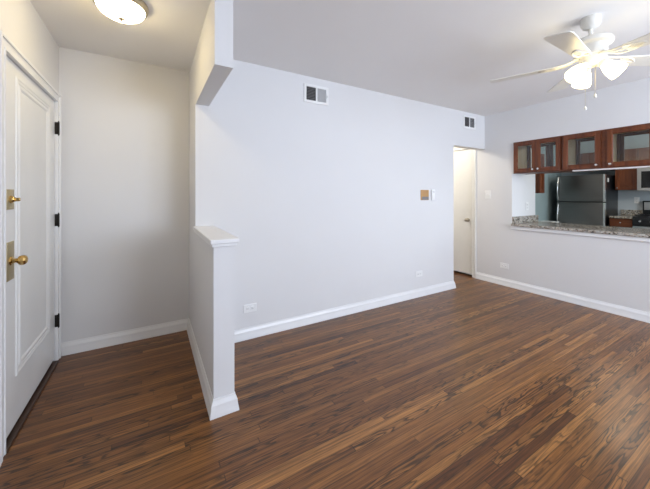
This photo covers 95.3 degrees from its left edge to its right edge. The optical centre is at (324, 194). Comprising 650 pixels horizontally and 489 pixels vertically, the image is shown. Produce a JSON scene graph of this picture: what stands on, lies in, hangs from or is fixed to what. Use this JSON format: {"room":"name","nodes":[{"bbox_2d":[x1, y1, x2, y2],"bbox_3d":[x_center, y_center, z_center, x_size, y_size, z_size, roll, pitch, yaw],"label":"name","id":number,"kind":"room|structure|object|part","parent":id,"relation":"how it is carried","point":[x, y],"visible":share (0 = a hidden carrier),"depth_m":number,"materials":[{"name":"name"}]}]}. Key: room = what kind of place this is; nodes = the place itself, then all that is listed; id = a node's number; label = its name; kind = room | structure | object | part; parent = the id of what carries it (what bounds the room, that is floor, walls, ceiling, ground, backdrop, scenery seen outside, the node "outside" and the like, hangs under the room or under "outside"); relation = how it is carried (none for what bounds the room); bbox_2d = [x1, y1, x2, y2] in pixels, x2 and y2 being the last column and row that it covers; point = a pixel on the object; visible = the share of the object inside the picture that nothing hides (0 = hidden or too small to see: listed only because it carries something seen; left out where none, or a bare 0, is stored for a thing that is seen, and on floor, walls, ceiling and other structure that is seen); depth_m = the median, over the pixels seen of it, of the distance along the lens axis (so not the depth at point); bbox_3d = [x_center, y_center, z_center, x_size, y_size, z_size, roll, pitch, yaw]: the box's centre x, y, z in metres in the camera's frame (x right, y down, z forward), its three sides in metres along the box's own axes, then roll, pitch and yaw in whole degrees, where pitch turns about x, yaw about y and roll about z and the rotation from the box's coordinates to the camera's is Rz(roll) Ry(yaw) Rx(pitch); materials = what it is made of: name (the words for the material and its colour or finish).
{"room":"living room","nodes":[
{"label":"living room","id":0,"kind":"room"},
{"bbox_2d":[0,0,58,360],"bbox_3d":[-0.930,0.050,0.184,0.120,2.500,5.295,0,0,-30],"label":"wall","id":1,"kind":"structure","parent":0,"point":[20,21],"depth_m":1.88,"materials":[{"name":"paint"}]},
{"bbox_2d":[0,30,60,463],"bbox_3d":[-1.848,0.252,1.895,0.022,2.097,1.087,0,0,-30],"label":"trim","id":2,"kind":"structure","parent":1,"relation":"attached to","point":[7,46],"depth_m":1.48,"materials":[{"name":"white wood"}]},
{"bbox_2d":[6,360,58,452],"bbox_3d":[-1.886,1.290,1.873,0.112,0.020,0.953,0,0,-30],"label":"threshold","id":3,"kind":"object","parent":1,"relation":"attached to","point":[18,425],"depth_m":1.79,"materials":[{"name":"brown wood"}]},
{"bbox_2d":[6,56,59,437],"bbox_3d":[-1.853,0.273,1.900,0.113,1.999,0.961,0,0,-30],"label":"door","id":4,"kind":"structure","parent":1,"relation":"in","point":[29,110],"depth_m":1.79,"materials":[{"name":"white wood"}]},
{"bbox_3d":[-1.679,0.024,1.580,0.007,0.108,0.092,0,0,-30],"label":"lock plate","id":5,"kind":"part","parent":4,"relation":"part of","materials":[{"name":"gold metal"}]},
{"bbox_3d":[-1.679,0.352,1.580,0.007,0.205,0.092,0,0,-30],"label":"lock plate","id":6,"kind":"part","parent":4,"relation":"part of","materials":[{"name":"gold metal"}]},
{"bbox_3d":[-1.649,0.352,1.597,0.067,0.051,0.054,0,0,-30],"label":"knob","id":7,"kind":"part","parent":4,"relation":"part of","materials":[{"name":"gold metal"}]},
{"bbox_3d":[-1.877,0.172,1.919,0.008,1.675,0.627,0,0,-30],"label":"panel moulding","id":8,"kind":"part","parent":4,"relation":"part of","materials":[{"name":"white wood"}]},
{"bbox_2d":[59,47,188,342],"bbox_3d":[-1.716,0.050,2.721,1.082,2.500,0.120,0,0,-30],"label":"wall","id":9,"kind":"structure","parent":0,"point":[125,123],"depth_m":2.61,"materials":[{"name":"paint"}]},
{"bbox_2d":[61,318,188,355],"bbox_3d":[-1.732,1.250,2.628,0.962,0.100,0.024,0,0,-30],"label":"baseboard","id":10,"kind":"structure","parent":9,"relation":"attached to","point":[101,341],"depth_m":2.59,"materials":[{"name":"white wood"}]},
{"bbox_2d":[187,0,233,418],"bbox_3d":[-0.938,0.050,2.319,0.144,2.500,1.360,0,0,-30],"label":"wall","id":11,"kind":"structure","parent":0,"point":[211,270],"depth_m":1.96,"materials":[{"name":"paint"}]},
{"bbox_2d":[193,225,238,247],"bbox_3d":[-0.806,0.283,2.117,0.164,0.046,0.870,0,0,-30],"label":"trim","id":12,"kind":"structure","parent":11,"relation":"attached to","point":[212,235],"depth_m":1.85,"materials":[{"name":"white wood"}]},
{"bbox_2d":[210,393,238,420],"bbox_3d":[-0.596,1.250,1.757,0.168,0.100,0.024,0,0,-30],"label":"baseboard","id":13,"kind":"structure","parent":11,"relation":"attached to","point":[224,405],"depth_m":1.75,"materials":[{"name":"white wood"}]},
{"bbox_2d":[0,271,649,488],"bbox_3d":[1.005,1.350,1.977,5.270,0.100,6.440,0,0,-30],"label":"floor","id":14,"kind":"structure","parent":0,"point":[477,383],"depth_m":1.79,"materials":[{"name":"brown wood"}]},
{"bbox_2d":[30,0,649,115],"bbox_3d":[2.611,-1.250,2.915,8.990,0.100,6.440,0,0,-30],"label":"ceiling","id":15,"kind":"structure","parent":0,"point":[443,53],"depth_m":2.30,"materials":[{"name":"paint"}]},
{"bbox_2d":[93,0,148,23],"bbox_3d":[-1.265,-1.139,1.838,0.296,0.122,0.296,0,0,-30],"label":"ceiling lamp","id":16,"kind":"object","parent":15,"relation":"attached to","point":[123,11],"visible":1,"depth_m":1.80,"materials":[{"name":"white glass"}]},
{"bbox_2d":[490,14,649,109],"bbox_3d":[1.779,-0.890,1.984,1.137,0.620,1.166,0,0,-30],"label":"ceiling fan","id":17,"kind":"object","parent":15,"relation":"hanging from","point":[591,51],"visible":1,"depth_m":1.95,"materials":[{"name":"white"}]},
{"bbox_3d":[1.491,-0.907,2.250,0.412,0.028,0.139,0,0,38],"label":"blade","id":18,"kind":"part","parent":17,"relation":"part of","materials":[{"name":"white wood"}]},
{"bbox_3d":[1.667,-0.919,2.114,0.234,0.050,0.095,0,0,38],"label":"blade arm","id":19,"kind":"part","parent":17,"relation":"part of"},
{"bbox_3d":[1.935,-0.907,2.380,0.139,0.028,0.412,0,0,20],"label":"blade","id":20,"kind":"part","parent":17,"relation":"part of","materials":[{"name":"white wood"}]},
{"bbox_3d":[1.477,-0.907,1.787,0.412,0.028,0.139,0,0,-34],"label":"blade","id":21,"kind":"part","parent":17,"relation":"part of","materials":[{"name":"white wood"}]},
{"bbox_3d":[1.687,-0.818,1.994,0.126,0.128,0.109,0,0,-30],"label":"lamp shade","id":22,"kind":"part","parent":17,"relation":"part of","materials":[{"name":"white glass"}]},
{"bbox_3d":[1.841,-0.818,2.123,0.121,0.128,0.116,0,0,-30],"label":"lamp shade","id":23,"kind":"part","parent":17,"relation":"part of","materials":[{"name":"white glass"}]},
{"bbox_3d":[1.661,-0.919,1.912,0.234,0.050,0.095,0,0,-34],"label":"blade arm","id":24,"kind":"part","parent":17,"relation":"part of"},
{"bbox_3d":[1.783,-0.738,2.027,0.003,0.275,0.003,0,0,-30],"label":"pull chain","id":25,"kind":"part","parent":17,"relation":"part of","materials":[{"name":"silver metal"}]},
{"bbox_3d":[1.880,-0.818,1.924,0.108,0.128,0.127,0,0,-30],"label":"lamp shade","id":26,"kind":"part","parent":17,"relation":"part of","materials":[{"name":"white glass"}]},
{"bbox_3d":[1.974,-0.919,2.004,0.234,0.050,0.095,0,0,2],"label":"blade arm","id":27,"kind":"part","parent":17,"relation":"part of"},
{"bbox_3d":[1.851,-0.919,1.844,0.095,0.050,0.234,0,0,-16],"label":"blade arm","id":28,"kind":"part","parent":17,"relation":"part of"},
{"bbox_3d":[2.196,-0.907,1.997,0.412,0.028,0.139,0,0,2],"label":"blade","id":29,"kind":"part","parent":17,"relation":"part of","materials":[{"name":"white wood"}]},
{"bbox_3d":[1.913,-0.907,1.631,0.139,0.028,0.412,0,0,-16],"label":"blade","id":30,"kind":"part","parent":17,"relation":"part of","materials":[{"name":"white wood"}]},
{"bbox_2d":[211,59,484,329],"bbox_3d":[0.700,0.050,3.571,3.948,2.500,0.120,0,0,-30],"label":"wall","id":31,"kind":"structure","parent":0,"point":[325,208],"depth_m":3.11,"materials":[{"name":"paint"}]},
{"bbox_2d":[243,303,256,312],"bbox_3d":[-0.680,1.028,2.690,0.120,0.074,0.009,0,0,-30],"label":"wall outlet","id":32,"kind":"object","parent":31,"relation":"attached to","point":[247,308],"visible":1,"depth_m":2.69,"materials":[{"name":"white plastic"}]},
{"bbox_2d":[304,83,328,105],"bbox_3d":[-0.085,-1.029,3.031,0.285,0.187,0.020,0,0,-30],"label":"air vent","id":33,"kind":"object","parent":31,"relation":"in","point":[315,94],"visible":1,"depth_m":3.03,"materials":[{"name":"white plastic"}]},
{"bbox_2d":[234,281,455,342],"bbox_3d":[0.429,1.250,3.329,3.237,0.100,0.024,0,0,-30],"label":"baseboard","id":34,"kind":"structure","parent":31,"relation":"attached to","point":[260,330],"depth_m":3.12,"materials":[{"name":"white wood"}]},
{"bbox_2d":[416,270,421,276],"bbox_3d":[1.207,1.010,3.792,0.120,0.074,0.009,0,0,-30],"label":"wall outlet","id":35,"kind":"object","parent":31,"relation":"attached to","point":[418,273],"visible":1,"depth_m":3.78,"materials":[{"name":"white plastic"}]},
{"bbox_2d":[421,190,428,199],"bbox_3d":[1.296,0.000,3.843,0.146,0.132,0.011,0,0,-30],"label":"wall plate","id":36,"kind":"object","parent":31,"relation":"attached to","point":[424,193],"visible":1,"depth_m":3.84,"materials":[{"name":"plastic"}]},
{"bbox_2d":[431,190,434,199],"bbox_3d":[1.429,0.000,3.914,0.060,0.144,0.024,0,0,-30],"label":"thermostat","id":37,"kind":"object","parent":31,"relation":"attached to","point":[432,191],"visible":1,"depth_m":3.90,"materials":[{"name":"white plastic"}]},
{"bbox_2d":[463,115,475,129],"bbox_3d":[2.111,-1.060,4.315,0.285,0.187,0.020,0,0,-30],"label":"air vent","id":38,"kind":"object","parent":31,"relation":"in","point":[469,122],"visible":1,"depth_m":4.31,"materials":[{"name":"white plastic"}]},
{"bbox_2d":[517,148,534,215],"bbox_3d":[2.938,0.050,4.418,0.530,2.500,0.120,0,0,-30],"label":"wall","id":39,"kind":"structure","parent":0,"point":[525,183],"depth_m":4.36,"materials":[{"name":"paint"}]},
{"bbox_2d":[512,215,537,223],"bbox_3d":[2.943,0.353,4.339,0.700,0.096,0.022,0,0,-30],"label":"backsplash","id":40,"kind":"structure","parent":39,"relation":"attached to","point":[531,218],"depth_m":4.30,"materials":[{"name":"stone"}]},
{"bbox_2d":[535,145,561,220],"bbox_3d":[4.064,0.050,6.058,3.070,2.500,0.120,0,0,-30],"label":"wall","id":41,"kind":"structure","parent":0,"point":[545,203],"depth_m":6.47,"materials":[{"name":"paint"}]},
{"bbox_2d":[535,154,544,192],"bbox_3d":[4.084,-0.415,5.814,0.200,0.760,0.319,0,0,-30],"label":"upper cabinet","id":42,"kind":"object","parent":41,"relation":"attached to","point":[539,178],"visible":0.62,"depth_m":5.67,"materials":[{"name":"brown wood"}]},
{"bbox_3d":[4.160,-0.415,5.685,0.194,0.752,0.020,0,0,-30],"label":"door","id":43,"kind":"part","parent":42,"relation":"part of","materials":[{"name":"brown wood"}]},
{"bbox_2d":[454,77,649,279],"bbox_3d":[2.499,0.050,4.524,0.120,2.500,3.550,0,0,-30],"label":"wall","id":44,"kind":"structure","parent":0,"point":[494,215],"depth_m":4.18,"materials":[{"name":"paint"}]},
{"bbox_2d":[454,149,471,273],"bbox_3d":[2.140,0.266,5.010,0.104,1.999,0.760,0,0,-30],"label":"door","id":45,"kind":"structure","parent":44,"relation":"in","point":[462,159],"depth_m":4.83,"materials":[{"name":"beige paint"}]},
{"bbox_2d":[454,147,475,277],"bbox_3d":[2.135,0.251,5.007,0.022,2.099,0.886,0,0,-30],"label":"trim","id":46,"kind":"structure","parent":44,"relation":"attached to","point":[455,148],"depth_m":4.66,"materials":[{"name":"beige paint"}]},
{"bbox_2d":[485,191,490,198],"bbox_3d":[2.454,-0.005,4.465,0.016,0.120,0.090,0,0,-30],"label":"light switch","id":47,"kind":"object","parent":44,"relation":"attached to","point":[487,193],"visible":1,"depth_m":4.46,"materials":[{"name":"white plastic"}]},
{"bbox_2d":[500,263,508,268],"bbox_3d":[2.579,1.020,4.258,0.009,0.074,0.120,0,0,-30],"label":"wall outlet","id":48,"kind":"object","parent":44,"relation":"attached to","point":[502,265],"visible":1,"depth_m":4.25,"materials":[{"name":"white plastic"}]},
{"bbox_2d":[513,136,572,174],"bbox_3d":[2.923,-0.516,3.985,0.416,0.435,0.570,0,0,-30],"label":"upper cabinet","id":49,"kind":"object","parent":44,"relation":"attached to","point":[521,150],"visible":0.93,"depth_m":4.00,"materials":[{"name":"brown wood"}]},
{"bbox_3d":[2.711,-0.515,4.018,0.020,0.409,0.275,0,0,-30],"label":"door","id":50,"kind":"part","parent":49,"relation":"part of","materials":[{"name":"brown wood"}]},
{"bbox_3d":[3.026,-0.515,4.202,0.020,0.409,0.275,0,0,-30],"label":"door","id":51,"kind":"part","parent":49,"relation":"part of","materials":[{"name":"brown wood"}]},
{"bbox_3d":[3.076,-0.516,4.075,0.020,0.435,0.570,0,0,-30],"label":"frame","id":52,"kind":"part","parent":49,"relation":"part of","materials":[{"name":"brown wood"}]},
{"bbox_3d":[2.849,-0.515,3.781,0.020,0.409,0.268,0,0,-30],"label":"door","id":53,"kind":"part","parent":49,"relation":"part of","materials":[{"name":"brown wood"}]},
{"bbox_3d":[3.164,-0.515,3.965,0.020,0.409,0.268,0,0,-30],"label":"door","id":54,"kind":"part","parent":49,"relation":"part of","materials":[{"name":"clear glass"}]},
{"bbox_2d":[511,226,649,241],"bbox_3d":[2.984,0.458,3.557,0.018,0.044,1.432,0,0,-30],"label":"trim","id":55,"kind":"structure","parent":44,"relation":"attached to","point":[631,238],"depth_m":3.45,"materials":[{"name":"white wood"}]},
{"bbox_2d":[512,229,649,312],"bbox_3d":[3.041,0.868,3.596,0.120,0.865,1.402,0,0,-30],"label":"wall","id":56,"kind":"structure","parent":44,"relation":"attached to","point":[613,271],"depth_m":3.46,"materials":[{"name":"paint"}]},
{"bbox_2d":[511,215,649,237],"bbox_3d":[3.276,0.370,3.734,0.735,0.130,1.402,0,0,-30],"label":"countertop","id":57,"kind":"structure","parent":56,"relation":"on","point":[531,221],"depth_m":3.65,"materials":[{"name":"stone"}]},
{"bbox_2d":[562,130,603,171],"bbox_3d":[3.166,-0.516,3.570,0.416,0.435,0.391,0,0,-30],"label":"upper cabinet","id":58,"kind":"object","parent":44,"relation":"attached to","point":[570,143],"visible":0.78,"depth_m":3.58,"materials":[{"name":"brown wood"}]},
{"bbox_3d":[3.334,-0.515,3.675,0.020,0.409,0.351,0,0,-30],"label":"door","id":59,"kind":"part","parent":58,"relation":"part of","materials":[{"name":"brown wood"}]},
{"bbox_3d":[3.319,-0.516,3.659,0.020,0.435,0.391,0,0,-30],"label":"frame","id":60,"kind":"part","parent":58,"relation":"part of","materials":[{"name":"brown wood"}]},
{"bbox_2d":[604,123,649,169],"bbox_3d":[3.370,-0.516,3.220,0.416,0.435,0.417,0,0,-30],"label":"upper cabinet","id":61,"kind":"object","parent":44,"relation":"attached to","point":[613,137],"visible":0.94,"depth_m":3.27,"materials":[{"name":"brown wood"}]},
{"bbox_2d":[572,166,649,171],"bbox_3d":[3.189,-0.293,3.288,0.056,0.020,0.700,0,0,-30],"label":"light strip","id":62,"kind":"object","parent":61,"relation":"attached to","point":[636,166],"visible":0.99,"depth_m":3.28,"materials":[{"name":"white plastic"}]},
{"bbox_3d":[3.524,-0.516,3.309,0.020,0.435,0.417,0,0,-30],"label":"frame","id":63,"kind":"part","parent":61,"relation":"part of","materials":[{"name":"brown wood"}]},
{"bbox_3d":[3.546,-0.515,3.312,0.020,0.409,0.374,0,0,-30],"label":"door","id":64,"kind":"part","parent":61,"relation":"part of","materials":[{"name":"brown wood"}]},
{"bbox_2d":[562,134,649,214],"bbox_3d":[6.384,0.050,5.248,0.120,2.500,3.860,0,0,-30],"label":"wall","id":65,"kind":"structure","parent":0,"point":[625,197],"depth_m":5.84,"materials":[{"name":"paint"}]},
{"bbox_2d":[570,152,611,172],"bbox_3d":[5.561,-0.685,6.182,0.358,0.370,0.806,0,0,-30],"label":"upper cabinet","id":66,"kind":"object","parent":65,"relation":"attached to","point":[585,158],"visible":0.24,"depth_m":6.12,"materials":[{"name":"brown wood"}]},
{"bbox_3d":[5.338,-0.685,6.285,0.020,0.362,0.397,0,0,-30],"label":"door","id":67,"kind":"part","parent":66,"relation":"part of","materials":[{"name":"clear glass"}]},
{"bbox_3d":[5.541,-0.685,5.937,0.020,0.362,0.397,0,0,-30],"label":"door","id":68,"kind":"part","parent":66,"relation":"part of","materials":[{"name":"clear glass"}]},
{"bbox_2d":[615,148,637,189],"bbox_3d":[5.845,-0.482,5.695,0.358,0.775,0.315,0,0,-30],"label":"upper cabinet","id":69,"kind":"object","parent":65,"relation":"attached to","point":[625,179],"visible":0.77,"depth_m":5.60,"materials":[{"name":"brown wood"}]},
{"bbox_2d":[621,210,642,214],"bbox_3d":[5.989,0.343,5.779,0.023,0.105,0.315,0,0,-30],"label":"backsplash","id":70,"kind":"structure","parent":65,"relation":"attached to","point":[623,212],"depth_m":5.77,"materials":[{"name":"stone"}]},
{"bbox_2d":[634,197,639,202],"bbox_3d":[6.031,0.100,5.725,0.009,0.120,0.074,0,0,-30],"label":"wall outlet","id":71,"kind":"object","parent":65,"relation":"attached to","point":[636,199],"visible":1,"depth_m":5.72,"materials":[{"name":"white plastic"}]},
{"bbox_2d":[638,147,648,159],"bbox_3d":[6.119,-0.685,5.227,0.358,0.370,0.760,0,0,-30],"label":"upper cabinet","id":72,"kind":"object","parent":65,"relation":"attached to","point":[643,153],"visible":0.51,"depth_m":5.43,"materials":[{"name":"brown wood"}]},
{"bbox_2d":[637,168,649,190],"bbox_3d":[6.083,-0.285,5.208,0.437,0.420,0.756,0,0,-30],"label":"microwave","id":73,"kind":"object","parent":72,"relation":"attached to","point":[643,174],"visible":1,"depth_m":5.37,"materials":[{"name":"silver metal"}]},
{"bbox_3d":[4.830,1.350,4.340,3.720,0.100,3.860,0,0,-30],"label":"floor","id":74,"kind":"structure","parent":0,"visible":0},
{"bbox_2d":[557,174,617,225],"bbox_3d":[5.372,0.450,6.090,0.759,1.700,0.775,0,0,-30],"label":"refrigerator","id":75,"kind":"object","parent":74,"relation":"on","point":[583,199],"visible":0.7,"depth_m":5.86,"materials":[{"name":"grey metal"}]},
{"bbox_3d":[5.128,-0.134,5.949,0.058,0.532,0.772,0,0,-30],"label":"door","id":76,"kind":"part","parent":75,"relation":"part of","materials":[{"name":"silver metal"}]},
{"bbox_3d":[5.128,0.680,5.949,0.058,1.070,0.772,0,0,-30],"label":"door","id":77,"kind":"part","parent":75,"relation":"part of","materials":[{"name":"silver metal"}]},
{"bbox_2d":[610,218,632,227],"bbox_3d":[5.718,0.865,5.620,0.644,0.870,0.315,0,0,-30],"label":"base cabinet","id":78,"kind":"object","parent":74,"relation":"on","point":[616,222],"visible":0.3,"depth_m":5.46,"materials":[{"name":"brown wood"}]},
{"bbox_2d":[609,210,642,218],"bbox_3d":[5.724,0.360,5.623,0.638,0.140,0.315,0,0,-30],"label":"countertop","id":79,"kind":"structure","parent":78,"relation":"on","point":[626,214],"depth_m":5.70,"materials":[{"name":"stone"}]},
{"bbox_2d":[632,201,649,228],"bbox_3d":[5.962,0.680,5.138,0.701,1.140,0.756,0,0,-30],"label":"range","id":80,"kind":"object","parent":74,"relation":"on","point":[640,220],"visible":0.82,"depth_m":5.27,"materials":[{"name":"black metal"}]},
{"bbox_3d":[5.725,0.468,4.999,0.050,0.145,0.756,0,0,-30],"label":"control panel","id":81,"kind":"part","parent":80,"relation":"part of","materials":[{"name":"black ceramic"}]},
{"bbox_3d":[5.722,0.807,4.998,0.036,0.505,0.748,0,0,-30],"label":"oven door","id":82,"kind":"part","parent":80,"relation":"part of","materials":[{"name":"silver metal"}]},
{"bbox_3d":[6.211,0.207,5.283,0.006,0.145,0.716,0,0,-30],"label":"backguard panel","id":83,"kind":"part","parent":80,"relation":"part of","materials":[{"name":"silver metal"}]},
{"bbox_3d":[4.124,0.050,1.744,0.120,2.500,2.890,0,0,-30],"label":"wall","id":84,"kind":"structure","parent":0,"visible":0},
{"bbox_2d":[476,272,649,322],"bbox_3d":[3.545,1.250,2.591,0.024,0.100,4.697,0,0,-30],"label":"baseboard","id":85,"kind":"structure","parent":84,"relation":"attached to","point":[627,312],"depth_m":3.56,"materials":[{"name":"white wood"}]}
]}

